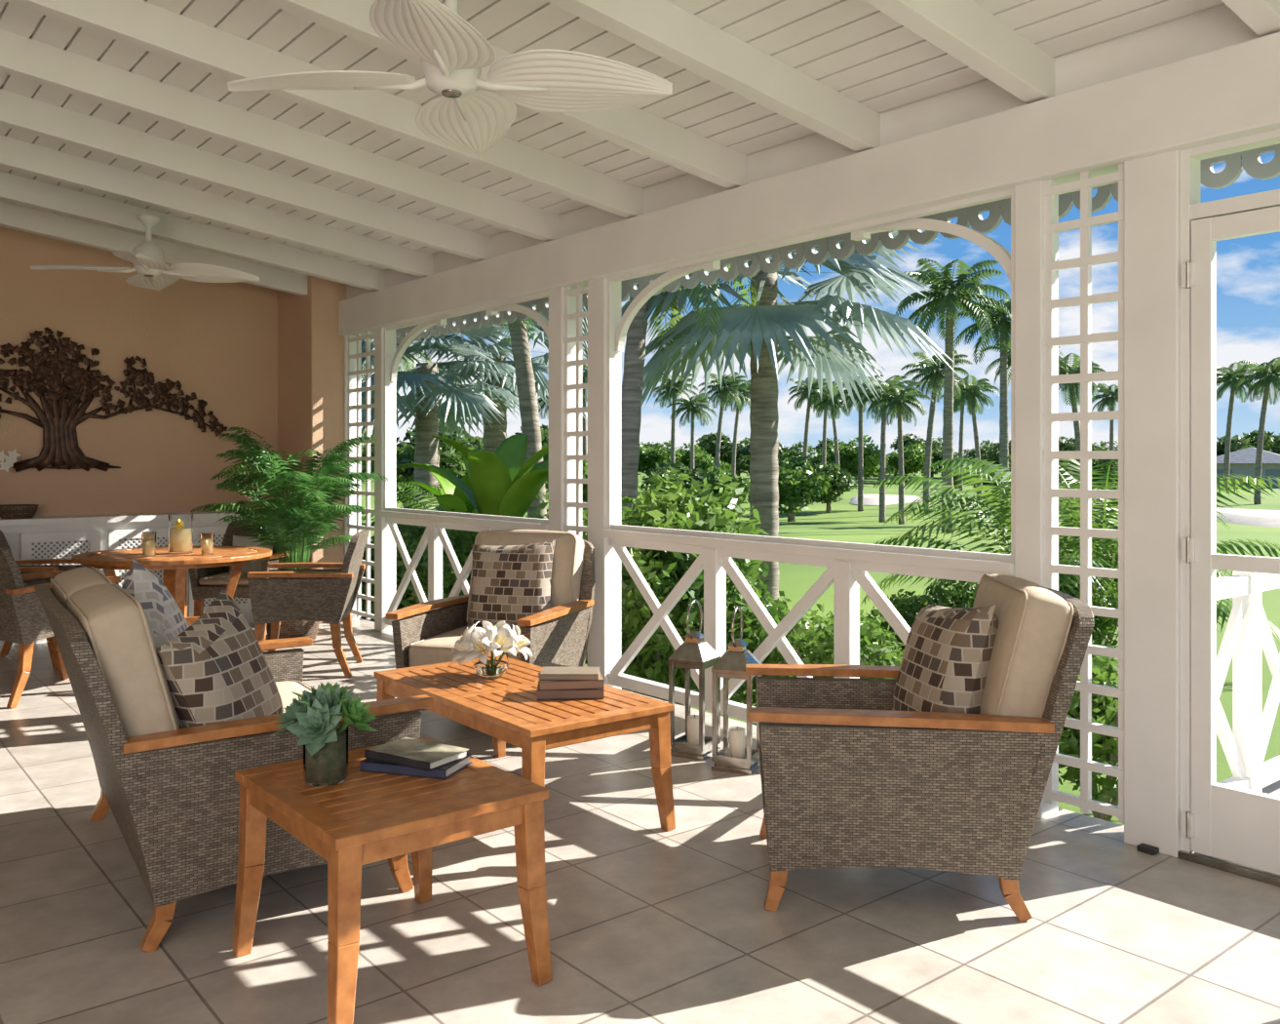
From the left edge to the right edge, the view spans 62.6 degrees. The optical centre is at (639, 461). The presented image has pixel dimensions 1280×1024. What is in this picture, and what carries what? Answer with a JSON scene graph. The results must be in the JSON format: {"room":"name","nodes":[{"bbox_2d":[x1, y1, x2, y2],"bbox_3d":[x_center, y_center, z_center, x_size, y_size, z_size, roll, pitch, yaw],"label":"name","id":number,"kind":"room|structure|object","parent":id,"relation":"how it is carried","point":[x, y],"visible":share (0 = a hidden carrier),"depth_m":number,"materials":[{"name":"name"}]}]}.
{"room":"covered porch","nodes":[
{"label":"covered porch","id":0,"kind":"room"},
{"bbox_2d":[0,226,277,517],"bbox_3d":[-5.790,-0.542,7.305,7.460,3.785,0.160,0,0,-39],"label":"wall","id":1,"kind":"structure","parent":0,"point":[219,340],"depth_m":8.58,"materials":[{"name":"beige paint"}]},
{"bbox_2d":[0,327,227,471],"bbox_3d":[-4.272,-0.476,8.387,1.920,1.118,0.056,0,0,-39],"label":"wall sculpture","id":2,"kind":"object","parent":1,"relation":"attached to","point":[60,449],"visible":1,"depth_m":8.22,"materials":[{"name":"brown metal"}]},
{"bbox_2d":[0,0,1225,275],"bbox_3d":[-1.531,-1.978,2.494,7.980,1.113,13.000,0,0,-39],"label":"ceiling","id":3,"kind":"structure","parent":0,"point":[852,48],"depth_m":4.48,"materials":[{"name":"paint"}]},
{"bbox_2d":[30,213,259,291],"bbox_3d":[-3.210,-1.404,6.879,0.988,0.391,0.988,0,0,26],"label":"ceiling fan","id":4,"kind":"object","parent":3,"relation":"hanging from","point":[147,257],"visible":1,"depth_m":6.87,"materials":[{"name":"paint"}]},
{"bbox_2d":[227,0,672,156],"bbox_3d":[-0.580,-1.380,3.243,1.360,0.504,1.360,0,0,-1],"label":"ceiling fan","id":5,"kind":"object","parent":3,"relation":"hanging from","point":[452,54],"depth_m":3.20,"materials":[{"name":"wood"}]},
{"bbox_2d":[0,0,1279,296],"bbox_3d":[-1.309,-1.852,2.191,7.940,1.171,12.240,0,0,-39],"label":"ceiling beams","id":6,"kind":"structure","parent":3,"relation":"attached to","point":[963,29],"depth_m":5.23,"materials":[{"name":"wood"}]},
{"bbox_2d":[0,618,1279,1023],"bbox_3d":[-1.732,1.600,2.329,7.460,0.500,13.000,0,0,-39],"label":"floor","id":7,"kind":"structure","parent":0,"point":[648,923],"depth_m":3.08,"materials":[{"name":"tile"}]},
{"bbox_2d":[0,529,90,669],"bbox_3d":[-4.124,0.906,7.057,0.691,0.901,0.672,0,0,-4],"label":"dining chair","id":8,"kind":"object","parent":7,"relation":"on","point":[7,645],"visible":0.16,"depth_m":7.28,"materials":[{"name":"wood"}]},
{"bbox_2d":[0,544,120,707],"bbox_3d":[-3.519,0.906,6.117,0.672,0.901,0.691,0,0,31],"label":"dining chair","id":9,"kind":"object","parent":7,"relation":"on","point":[23,620],"visible":0.49,"depth_m":5.82,"materials":[{"name":"wood"}]},
{"bbox_2d":[0,510,254,646],"bbox_3d":[-4.449,0.887,8.026,2.990,0.925,0.413,0,0,-39],"label":"sideboard","id":10,"kind":"object","parent":7,"relation":"on","point":[39,536],"visible":0.18,"depth_m":8.06,"materials":[{"name":"paint"}]},
{"bbox_2d":[0,504,38,518],"bbox_3d":[-4.634,0.375,7.834,0.280,0.100,0.280,0,0,-39],"label":"woven basket","id":11,"kind":"object","parent":10,"relation":"on","point":[7,511],"visible":1,"depth_m":7.74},
{"bbox_2d":[71,544,271,624],"bbox_3d":[-3.045,0.978,6.898,1.198,0.755,1.198,0,0,16],"label":"round dining table","id":12,"kind":"object","parent":7,"relation":"on","point":[174,566],"visible":0.59,"depth_m":6.65,"materials":[{"name":"brown wood"}]},
{"bbox_2d":[167,513,201,553],"bbox_3d":[-2.977,0.475,6.875,0.192,0.250,0.150,0,0,-8],"label":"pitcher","id":13,"kind":"object","parent":12,"relation":"on","point":[180,532],"visible":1,"depth_m":6.81,"materials":[{"name":"white"}]},
{"bbox_2d":[35,558,433,952],"bbox_3d":[-1.458,0.845,3.597,1.034,1.029,1.432,0,0,-33],"label":"armchair","id":14,"kind":"object","parent":7,"relation":"on","point":[170,709],"visible":0.8,"depth_m":2.99,"materials":[{"name":"wicker"}]},
{"bbox_2d":[188,519,300,639],"bbox_3d":[-2.974,0.906,7.965,0.672,0.901,0.691,0,0,3],"label":"dining chair","id":15,"kind":"object","parent":7,"relation":"on","point":[206,582],"visible":0.29,"depth_m":7.73,"materials":[{"name":"wicker"}]},
{"bbox_2d":[190,426,387,640],"bbox_3d":[-2.672,0.541,7.931,1.241,1.618,1.362,0,0,20],"label":"potted fern","id":16,"kind":"object","parent":7,"relation":"on","point":[273,474],"visible":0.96,"depth_m":7.82,"materials":[{"name":"green plant"}]},
{"bbox_2d":[247,529,369,677],"bbox_3d":[-2.110,0.906,6.792,0.691,0.901,0.672,0,0,-7],"label":"dining chair","id":17,"kind":"object","parent":7,"relation":"on","point":[326,595],"visible":0.95,"depth_m":6.52,"materials":[{"name":"wicker"}]},
{"bbox_2d":[277,275,360,622],"bbox_3d":[-2.791,-0.097,9.150,0.440,2.894,0.770,0,0,-39],"label":"pilaster","id":18,"kind":"object","parent":7,"relation":"on","point":[310,346],"visible":0.28,"depth_m":8.84,"materials":[{"name":"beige paint"}]},
{"bbox_2d":[344,335,359,620],"bbox_3d":[-2.440,0.140,8.917,0.130,2.420,0.035,0,0,-39],"label":"trim post","id":19,"kind":"object","parent":7,"relation":"on","point":[354,616],"depth_m":8.90,"materials":[{"name":"wood"}]},
{"bbox_2d":[347,331,374,619],"bbox_3d":[-2.278,0.115,8.668,0.034,2.350,0.555,0,0,-39],"label":"lattice panel","id":20,"kind":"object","parent":7,"relation":"on","point":[368,335],"depth_m":8.67,"materials":[{"name":"wood"}]},
{"bbox_2d":[374,327,395,631],"bbox_3d":[-2.037,0.140,8.423,0.130,2.420,0.130,0,0,-39],"label":"trim post","id":21,"kind":"object","parent":7,"relation":"on","point":[384,540],"depth_m":8.38,"materials":[{"name":"wood"}]},
{"bbox_2d":[232,736,552,1023],"bbox_3d":[-0.674,1.101,2.812,0.592,0.503,0.692,0,0,-39],"label":"side table","id":22,"kind":"object","parent":7,"relation":"on","point":[367,817],"visible":0.81,"depth_m":2.68,"materials":[{"name":"brown wood"}]},
{"bbox_2d":[271,681,378,785],"bbox_3d":[-0.836,0.721,2.800,0.263,0.255,0.247,0,0,-39],"label":"succulent planter","id":23,"kind":"object","parent":22,"relation":"on","point":[315,718],"visible":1,"depth_m":2.76,"materials":[{"name":"green"}]},
{"bbox_2d":[360,736,472,778],"bbox_3d":[-0.620,0.825,2.927,0.277,0.048,0.190,0,0,24],"label":"book stack","id":24,"kind":"object","parent":22,"relation":"on","point":[406,756],"visible":1,"depth_m":2.88,"materials":[{"name":"paper"}]},
{"bbox_2d":[385,529,595,710],"bbox_3d":[-0.724,0.870,5.520,0.812,0.980,1.034,0,0,17],"label":"wicker armchair","id":25,"kind":"object","parent":7,"relation":"on","point":[541,582],"visible":0.62,"depth_m":5.55,"materials":[{"name":"fabric"}]},
{"bbox_2d":[373,657,675,831],"bbox_3d":[-0.501,1.121,4.159,0.632,0.463,1.252,0,0,-38],"label":"coffee table","id":26,"kind":"object","parent":7,"relation":"on","point":[506,708],"visible":0.76,"depth_m":3.85,"materials":[{"name":"brown wood"}]},
{"bbox_2d":[451,620,532,677],"bbox_3d":[-0.613,0.779,4.355,0.324,0.220,0.324,0,0,6],"label":"flower arrangement","id":27,"kind":"object","parent":26,"relation":"on","point":[492,662],"visible":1,"depth_m":4.29,"materials":[{"name":"white"}]},
{"bbox_2d":[537,666,603,698],"bbox_3d":[-0.266,0.845,4.029,0.252,0.089,0.183,0,0,-4],"label":"book stack","id":28,"kind":"object","parent":26,"relation":"on","point":[554,682],"visible":1,"depth_m":3.95,"materials":[{"name":"paper"}]},
{"bbox_2d":[548,286,576,534],"bbox_3d":[-0.473,0.140,6.505,0.130,2.420,0.140,0,0,-39],"label":"trim","id":29,"kind":"structure","parent":7,"relation":"on","point":[556,295],"depth_m":6.46,"materials":[{"name":"white paint"}]},
{"bbox_2d":[587,277,620,689],"bbox_3d":[-0.207,0.140,6.180,0.130,2.420,0.160,0,0,-39],"label":"trim","id":30,"kind":"structure","parent":7,"relation":"on","point":[604,638],"depth_m":6.13,"materials":[{"name":"white paint"}]},
{"bbox_2d":[563,284,587,652],"bbox_3d":[-0.368,0.115,6.326,0.034,2.350,0.270,0,0,-39],"label":"trim","id":31,"kind":"structure","parent":30,"relation":"attached to","point":[580,314],"depth_m":6.32,"materials":[{"name":"white paint"}]},
{"bbox_2d":[667,599,720,760],"bbox_3d":[0.252,0.994,4.864,0.180,0.712,0.180,0,0,31],"label":"candle lantern","id":32,"kind":"object","parent":7,"relation":"on","point":[690,666],"visible":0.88,"depth_m":4.80,"materials":[{"name":"metal"}]},
{"bbox_2d":[711,605,762,775],"bbox_3d":[0.429,0.994,4.647,0.180,0.712,0.180,0,0,22],"label":"candle lantern","id":33,"kind":"object","parent":7,"relation":"on","point":[735,739],"visible":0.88,"depth_m":4.58,"materials":[{"name":"metal"}]},
{"bbox_2d":[745,573,1093,921],"bbox_3d":[0.869,0.870,3.441,1.034,0.980,0.792,0,0,5],"label":"wicker armchair","id":34,"kind":"object","parent":7,"relation":"on","point":[943,763],"visible":1,"depth_m":3.12,"materials":[{"name":"wicker"}]},
{"bbox_2d":[1014,180,1058,818],"bbox_3d":[1.527,0.140,4.053,0.130,2.420,0.112,0,0,-39],"label":"post","id":35,"kind":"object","parent":7,"relation":"on","point":[1028,197],"depth_m":4.01,"materials":[{"name":"white paint"}]},
{"bbox_2d":[1043,162,1124,823],"bbox_3d":[1.637,0.115,3.868,0.034,2.350,0.314,0,0,-39],"label":"lattice panel","id":36,"kind":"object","parent":35,"relation":"attached to","point":[1086,182],"depth_m":3.86,"materials":[{"name":"white paint"}]},
{"bbox_2d":[1124,150,1180,856],"bbox_3d":[1.819,0.140,3.694,0.130,2.420,0.186,0,0,-39],"label":"post","id":37,"kind":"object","parent":7,"relation":"on","point":[1152,182],"depth_m":3.65,"materials":[{"name":"white paint"}]},
{"bbox_2d":[338,4,1279,336],"bbox_3d":[1.071,-1.285,4.596,0.210,0.450,11.170,0,0,-39],"label":"header beam","id":38,"kind":"structure","parent":0,"point":[1205,78],"depth_m":4.34,"materials":[{"name":"white paint"}]},
{"bbox_2d":[379,291,548,624],"bbox_3d":[-1.268,0.110,7.457,0.140,2.360,2.340,0,0,-39],"label":"railing frame","id":39,"kind":"structure","parent":38,"relation":"attached to","point":[390,373],"depth_m":7.73,"materials":[{"name":"white paint"}]},
{"bbox_2d":[601,187,1014,699],"bbox_3d":[0.656,0.110,5.098,0.140,2.360,2.608,0,0,-39],"label":"railing frame","id":40,"kind":"structure","parent":38,"relation":"attached to","point":[907,220],"depth_m":5.02,"materials":[{"name":"white paint"}]},
{"bbox_2d":[372,143,1279,344],"bbox_3d":[1.512,-1.260,5.040,0.055,0.380,12.900,0,0,-39],"label":"trim","id":41,"kind":"structure","parent":38,"relation":"attached to","point":[1250,161],"depth_m":5.54,"materials":[{"name":"paint"}]},
{"bbox_2d":[1178,128,1279,886],"bbox_3d":[2.197,0.140,3.224,0.119,2.420,1.020,0,0,-39],"label":"door","id":42,"kind":"structure","parent":38,"relation":"attached to","point":[1226,828],"depth_m":3.53,"materials":[{"name":"white paint"}]},
{"label":"outside","id":43,"kind":"structure","parent":0,"visible":0},
{"bbox_2d":[361,465,1279,824],"bbox_3d":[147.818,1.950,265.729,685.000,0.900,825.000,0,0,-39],"label":"lawn","id":44,"kind":"structure","parent":43,"point":[845,523],"depth_m":25.87,"materials":[{"name":"green plant"}]},
{"bbox_2d":[360,532,446,621],"bbox_3d":[-2.358,1.250,9.913,1.182,1.157,1.204,0,0,13],"label":"shrub","id":45,"kind":"object","parent":44,"relation":"on","point":[399,559],"visible":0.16,"depth_m":9.64,"materials":[{"name":"green plant"}]},
{"bbox_2d":[361,422,483,508],"bbox_3d":[-6.765,0.339,31.891,5.106,3.368,4.360,0,0,-43],"label":"broadleaf tree","id":46,"kind":"object","parent":44,"relation":"on","point":[450,458],"visible":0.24,"depth_m":31.35,"materials":[{"name":"green plant"}]},
{"bbox_2d":[370,504,479,585],"bbox_3d":[-2.306,1.147,10.977,1.423,1.367,1.397,0,0,37],"label":"shrub","id":47,"kind":"object","parent":44,"relation":"on","point":[418,530],"visible":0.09,"depth_m":10.82,"materials":[{"name":"green plant"}]},
{"bbox_2d":[395,555,469,616],"bbox_3d":[-1.944,1.354,9.821,0.985,0.947,0.967,0,0,41],"label":"shrub","id":48,"kind":"object","parent":44,"relation":"on","point":[449,578],"visible":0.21,"depth_m":9.64,"materials":[{"name":"green plant"}]},
{"bbox_2d":[361,311,520,509],"bbox_3d":[-3.208,-0.659,15.985,3.145,4.958,3.351,0,0,-4],"label":"palm tree","id":49,"kind":"object","parent":44,"relation":"on","point":[431,402],"visible":0.34,"depth_m":15.81,"materials":[{"name":"green plant"}]},
{"bbox_2d":[406,470,478,535],"bbox_3d":[-2.122,0.968,12.883,1.345,1.703,1.497,0,0,8],"label":"banana plant","id":50,"kind":"object","parent":44,"relation":"on","point":[448,496],"visible":0.33,"depth_m":12.72,"materials":[{"name":"green plant"}]},
{"bbox_2d":[361,481,548,522],"bbox_3d":[-2.615,0.998,14.888,2.591,1.472,2.712,0,0,27],"label":"shrub","id":51,"kind":"object","parent":44,"relation":"on","point":[417,491],"visible":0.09,"depth_m":14.79,"materials":[{"name":"green plant"}]},
{"bbox_2d":[396,432,548,517],"bbox_3d":[-1.604,0.755,10.897,1.872,2.129,1.682,0,0,-2],"label":"banana plant","id":52,"kind":"object","parent":44,"relation":"on","point":[502,483],"visible":0.7,"depth_m":10.76,"materials":[{"name":"green plant"}]},
{"bbox_2d":[401,305,587,453],"bbox_3d":[-2.591,-1.042,18.463,3.819,5.702,3.696,0,0,2],"label":"palm tree","id":53,"kind":"object","parent":44,"relation":"on","point":[493,437],"visible":0.07,"depth_m":18.30,"materials":[{"name":"green plant"}]},
{"bbox_2d":[496,306,585,518],"bbox_3d":[-1.925,-1.313,14.702,4.143,6.268,3.902,0,0,-2],"label":"palm tree","id":54,"kind":"object","parent":44,"relation":"on","point":[521,349],"visible":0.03,"depth_m":14.83,"materials":[{"name":"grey plant"}]},
{"bbox_2d":[584,493,679,695],"bbox_3d":[0.083,1.029,7.756,1.033,1.593,1.069,0,0,-23],"label":"shrub","id":55,"kind":"object","parent":44,"relation":"on","point":[626,499],"visible":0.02,"depth_m":7.67,"materials":[{"name":"green plant"}]},
{"bbox_2d":[510,264,758,512],"bbox_3d":[0.015,-0.905,11.461,3.603,5.450,3.393,0,0,-39],"label":"palm tree","id":56,"kind":"object","parent":44,"relation":"on","point":[635,349],"visible":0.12,"depth_m":11.05,"materials":[{"name":"green plant"}]},
{"bbox_2d":[638,439,685,476],"bbox_3d":[1.440,0.003,83.905,4.458,3.456,3.776,0,0,22],"label":"broadleaf tree","id":57,"kind":"object","parent":44,"relation":"on","point":[659,454],"visible":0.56,"depth_m":83.27,"materials":[{"name":"green plant"}]},
{"bbox_2d":[652,372,698,463],"bbox_3d":[2.053,-1.723,63.532,2.878,7.148,3.124,0,0,41],"label":"palm tree","id":58,"kind":"object","parent":44,"relation":"on","point":[678,384],"visible":0.57,"depth_m":63.52,"materials":[{"name":"green plant"}]},
{"bbox_2d":[640,459,716,501],"bbox_3d":[1.557,1.159,44.049,3.270,2.526,3.829,0,0,9],"label":"broadleaf tree","id":59,"kind":"object","parent":44,"relation":"on","point":[662,468],"visible":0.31,"depth_m":43.92,"materials":[{"name":"green plant"}]},
{"bbox_2d":[666,391,719,468],"bbox_3d":[2.652,-0.573,52.373,2.499,5.718,2.302,0,0,-28],"label":"palm tree","id":60,"kind":"object","parent":44,"relation":"on","point":[687,403],"visible":0.97,"depth_m":52.11,"materials":[{"name":"green plant"}]},
{"bbox_2d":[620,469,769,701],"bbox_3d":[0.238,0.941,7.086,1.148,1.770,1.188,0,0,34],"label":"shrub","id":61,"kind":"object","parent":44,"relation":"on","point":[661,569],"visible":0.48,"depth_m":6.96,"materials":[{"name":"green plant"}]},
{"bbox_2d":[696,431,749,471],"bbox_3d":[7.717,-0.344,95.589,7.212,4.757,6.158,0,0,-25],"label":"broadleaf tree","id":62,"kind":"object","parent":44,"relation":"on","point":[709,444],"visible":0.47,"depth_m":93.74,"materials":[{"name":"green plant"}]},
{"bbox_2d":[698,372,749,475],"bbox_3d":[4.975,-1.632,61.953,2.878,7.148,3.124,0,0,-34],"label":"palm tree","id":63,"kind":"object","parent":44,"relation":"on","point":[729,389],"visible":0.84,"depth_m":61.84,"materials":[{"name":"green plant"}]},
{"bbox_2d":[698,465,750,508],"bbox_3d":[3.794,1.281,46.140,2.869,2.224,2.430,0,0,43],"label":"broadleaf tree","id":64,"kind":"object","parent":44,"relation":"on","point":[744,483],"visible":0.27,"depth_m":45.75,"materials":[{"name":"green plant"}]},
{"bbox_2d":[722,380,750,476],"bbox_3d":[6.661,-1.811,69.993,2.878,7.148,3.124,0,0,-39],"label":"palm tree","id":65,"kind":"object","parent":44,"relation":"on","point":[747,396],"visible":0.43,"depth_m":69.88,"materials":[{"name":"green plant"}]},
{"bbox_2d":[706,515,771,605],"bbox_3d":[0.592,1.117,8.361,0.918,1.416,0.950,0,0,-23],"label":"shrub","id":66,"kind":"object","parent":44,"relation":"on","point":[764,573],"visible":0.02,"depth_m":8.25,"materials":[{"name":"green plant"}]},
{"bbox_2d":[692,586,815,676],"bbox_3d":[0.770,1.346,7.172,0.984,0.963,1.002,0,0,2],"label":"shrub","id":67,"kind":"object","parent":44,"relation":"on","point":[755,634],"visible":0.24,"depth_m":6.94,"materials":[{"name":"green plant"}]},
{"bbox_2d":[620,230,955,605],"bbox_3d":[1.476,-1.265,12.514,4.266,6.168,4.255,0,0,28],"label":"palm tree","id":68,"kind":"object","parent":44,"relation":"on","point":[759,330],"visible":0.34,"depth_m":12.34,"materials":[{"name":"green plant"}]},
{"bbox_2d":[777,454,832,521],"bbox_3d":[5.922,1.036,40.002,2.836,2.595,3.347,0,0,32],"label":"broadleaf tree","id":69,"kind":"object","parent":44,"relation":"on","point":[794,484],"visible":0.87,"depth_m":39.56,"materials":[{"name":"green plant"}]},
{"bbox_2d":[786,377,830,468],"bbox_3d":[10.601,-1.685,65.640,2.878,7.148,3.124,0,0,9],"label":"palm tree","id":70,"kind":"object","parent":44,"relation":"on","point":[802,390],"visible":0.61,"depth_m":65.65,"materials":[{"name":"green plant"}]},
{"bbox_2d":[800,461,857,513],"bbox_3d":[8.056,1.149,46.012,2.997,2.315,3.510,0,0,26],"label":"broadleaf tree","id":71,"kind":"object","parent":44,"relation":"on","point":[839,476],"visible":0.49,"depth_m":45.18,"materials":[{"name":"green plant"}]},
{"bbox_2d":[809,386,850,492],"bbox_3d":[11.629,-1.293,64.013,2.590,6.433,2.811,0,0,-39],"label":"palm tree","id":72,"kind":"object","parent":44,"relation":"on","point":[827,403],"visible":0.66,"depth_m":63.89,"materials":[{"name":"green plant"}]},
{"bbox_2d":[768,603,905,678],"bbox_3d":[1.268,1.362,6.537,0.951,0.931,0.969,0,0,12],"label":"shrub","id":73,"kind":"object","parent":44,"relation":"on","point":[875,643],"visible":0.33,"depth_m":6.41,"materials":[{"name":"green plant"}]},
{"bbox_2d":[812,433,886,480],"bbox_3d":[15.983,0.014,80.185,5.386,4.176,4.563,0,0,20],"label":"broadleaf tree","id":74,"kind":"object","parent":44,"relation":"on","point":[848,455],"visible":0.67,"depth_m":79.51,"materials":[{"name":"green plant"}]},
{"bbox_2d":[831,374,883,510],"bbox_3d":[9.749,-0.790,46.612,2.655,6.076,2.446,0,0,-25],"label":"palm tree","id":75,"kind":"object","parent":44,"relation":"on","point":[849,404],"visible":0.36,"depth_m":46.79,"materials":[{"name":"green plant"}]},
{"bbox_2d":[852,374,917,522],"bbox_3d":[8.916,-0.453,38.312,2.343,5.361,2.158,0,0,-11],"label":"palm tree","id":76,"kind":"object","parent":44,"relation":"on","point":[897,377],"visible":0.43,"depth_m":38.02,"materials":[{"name":"green plant"}]},
{"bbox_2d":[849,494,922,504],"bbox_3d":[12.961,1.950,54.944,4.092,0.330,8.690,0,0,11],"label":"bunker","id":77,"kind":"object","parent":44,"relation":"on","point":[869,499],"visible":0.66,"depth_m":52.49},
{"bbox_2d":[865,381,933,524],"bbox_3d":[8.775,-0.252,35.729,2.124,4.861,1.957,0,0,-8],"label":"palm tree","id":78,"kind":"object","parent":44,"relation":"on","point":[896,402],"visible":0.98,"depth_m":35.70,"materials":[{"name":"green plant"}]},
{"bbox_2d":[865,588,940,655],"bbox_3d":[2.314,1.458,8.970,0.766,0.736,0.752,0,0,-8],"label":"shrub","id":79,"kind":"object","parent":44,"relation":"on","point":[901,604],"visible":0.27,"depth_m":8.86,"materials":[{"name":"green plant"}]},
{"bbox_2d":[885,442,933,482],"bbox_3d":[25.027,0.145,99.166,5.343,3.850,4.583,0,0,44],"label":"broadleaf tree","id":80,"kind":"object","parent":44,"relation":"on","point":[913,462],"visible":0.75,"depth_m":98.21,"materials":[{"name":"green plant"}]},
{"bbox_2d":[890,432,942,475],"bbox_3d":[30.785,-0.741,114.013,6.069,4.689,7.108,0,0,-43],"label":"broadleaf tree","id":81,"kind":"object","parent":44,"relation":"on","point":[908,439],"visible":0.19,"depth_m":113.59,"materials":[{"name":"green plant"}]},
{"bbox_2d":[901,349,971,513],"bbox_3d":[12.389,-1.194,43.879,2.734,6.791,2.968,0,0,-25],"label":"palm tree","id":82,"kind":"object","parent":44,"relation":"on","point":[936,376],"visible":0.83,"depth_m":43.84,"materials":[{"name":"green plant"}]},
{"bbox_2d":[908,579,978,610],"bbox_3d":[2.729,1.406,8.959,0.876,0.842,0.860,0,0,-15],"label":"shrub","id":83,"kind":"object","parent":44,"relation":"on","point":[958,591],"visible":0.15,"depth_m":8.87,"materials":[{"name":"green plant"}]},
{"bbox_2d":[895,258,1010,532],"bbox_3d":[8.093,-1.654,27.534,3.124,7.148,2.878,0,0,-30],"label":"palm tree","id":84,"kind":"object","parent":44,"relation":"on","point":[964,287],"visible":0.91,"depth_m":27.37,"materials":[{"name":"green plant"}]},
{"bbox_2d":[953,374,999,501],"bbox_3d":[15.745,-1.018,50.117,2.446,6.076,2.655,0,0,-24],"label":"palm tree","id":85,"kind":"object","parent":44,"relation":"on","point":[974,392],"visible":0.8,"depth_m":49.91,"materials":[{"name":"green plant"}]},
{"bbox_2d":[953,292,1010,527],"bbox_3d":[10.893,-1.560,31.443,3.124,7.148,2.878,0,0,-19],"label":"palm tree","id":86,"kind":"object","parent":44,"relation":"on","point":[1002,326],"visible":0.48,"depth_m":31.10,"materials":[{"name":"green plant"}]},
{"bbox_2d":[974,439,1010,465],"bbox_3d":[35.338,-0.282,101.461,7.010,4.624,5.986,0,0,42],"label":"broadleaf tree","id":87,"kind":"object","parent":44,"relation":"on","point":[992,450],"visible":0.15,"depth_m":101.76,"materials":[{"name":"green plant"}]},
{"bbox_2d":[860,456,1224,640],"bbox_3d":[3.650,0.809,9.954,3.315,1.799,3.168,0,0,-6],"label":"clump","id":88,"kind":"object","parent":44,"relation":"on","point":[971,476],"visible":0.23,"depth_m":10.05,"materials":[{"name":"green plant"}]},
{"bbox_2d":[1058,352,1111,489],"bbox_3d":[14.747,-0.781,36.096,2.302,5.718,2.499,0,0,-26],"label":"palm tree","id":89,"kind":"object","parent":44,"relation":"on","point":[1063,368],"visible":0.39,"depth_m":35.87,"materials":[{"name":"green plant"}]},
{"bbox_2d":[1058,644,1118,820],"bbox_3d":[2.228,1.358,5.220,0.977,0.939,0.959,0,0,16],"label":"shrub","id":90,"kind":"object","parent":44,"relation":"on","point":[1105,671],"visible":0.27,"depth_m":5.04,"materials":[{"name":"green plant"}]},
{"bbox_2d":[1058,553,1118,657],"bbox_3d":[3.616,1.302,8.982,1.095,1.052,1.075,0,0,11],"label":"shrub","id":91,"kind":"object","parent":44,"relation":"on","point":[1105,595],"visible":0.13,"depth_m":8.79,"materials":[{"name":"green plant"}]},
{"bbox_2d":[1058,447,1118,489],"bbox_3d":[22.476,0.541,51.884,3.829,2.526,3.270,0,0,-31],"label":"palm tree","id":92,"kind":"object","parent":44,"relation":"on","point":[1095,462],"visible":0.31,"depth_m":51.55,"materials":[{"name":"green plant"}]},
{"bbox_2d":[897,455,1279,644],"bbox_3d":[3.916,0.816,8.863,3.167,1.799,3.315,0,0,27],"label":"clump","id":93,"kind":"object","parent":44,"relation":"on","point":[1250,482],"visible":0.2,"depth_m":8.72,"materials":[{"name":"green plant"}]},
{"bbox_2d":[1091,383,1118,489],"bbox_3d":[31.163,-1.589,69.561,3.124,7.148,2.878,0,0,-19],"label":"palm tree","id":94,"kind":"object","parent":44,"relation":"on","point":[1108,401],"visible":0.61,"depth_m":69.49,"materials":[{"name":"green plant"}]},
{"bbox_2d":[1216,434,1256,456],"bbox_3d":[44.012,0.085,80.235,5.445,4.206,6.376,0,0,15],"label":"broadleaf tree","id":95,"kind":"object","parent":44,"relation":"on","point":[1237,443],"visible":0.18,"depth_m":78.24,"materials":[{"name":"green plant"}]},
{"bbox_2d":[1216,361,1258,488],"bbox_3d":[33.603,-1.968,59.568,2.878,7.148,3.124,0,0,26],"label":"palm tree","id":96,"kind":"object","parent":44,"relation":"on","point":[1232,384],"visible":0.66,"depth_m":59.64,"materials":[{"name":"green plant"}]},
{"bbox_2d":[1216,447,1279,488],"bbox_3d":[43.061,0.778,74.004,6.800,3.500,8.800,0,0,34],"label":"villa","id":97,"kind":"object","parent":44,"relation":"on","point":[1242,462],"visible":0.35,"depth_m":70.81,"materials":[{"name":"paint"}]},
{"bbox_2d":[1216,507,1279,527],"bbox_3d":[21.834,1.902,35.929,5.115,0.330,10.862,0,0,11],"label":"bunker","id":98,"kind":"object","parent":44,"relation":"on","point":[1248,517],"visible":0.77,"depth_m":34.28},
{"bbox_2d":[1232,356,1279,504],"bbox_3d":[26.088,-1.225,43.712,2.446,6.076,2.655,0,0,6],"label":"palm tree","id":99,"kind":"object","parent":44,"relation":"on","point":[1260,371],"visible":0.99,"depth_m":43.79,"materials":[{"name":"green plant"}]},
{"bbox_2d":[1241,429,1279,454],"bbox_3d":[59.201,-0.661,98.111,6.094,4.708,7.137,0,0,5],"label":"broadleaf tree","id":100,"kind":"object","parent":44,"relation":"on","point":[1268,438],"visible":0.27,"depth_m":98.56,"materials":[{"name":"green plant"}]},
{"bbox_2d":[1261,779,1279,796],"bbox_3d":[2.874,1.620,3.731,1.430,0.460,1.550,0,0,-39],"label":"landing","id":101,"kind":"object","parent":44,"relation":"on","point":[1273,788],"visible":0.02,"depth_m":4.46,"materials":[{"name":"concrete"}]},
{"bbox_2d":[1216,570,1279,792],"bbox_3d":[2.455,0.895,4.260,1.410,0.990,0.080,0,0,-39],"label":"landing railing","id":102,"kind":"object","parent":101,"relation":"on","point":[1247,630],"visible":0.42,"depth_m":4.22,"materials":[{"name":"white paint"}]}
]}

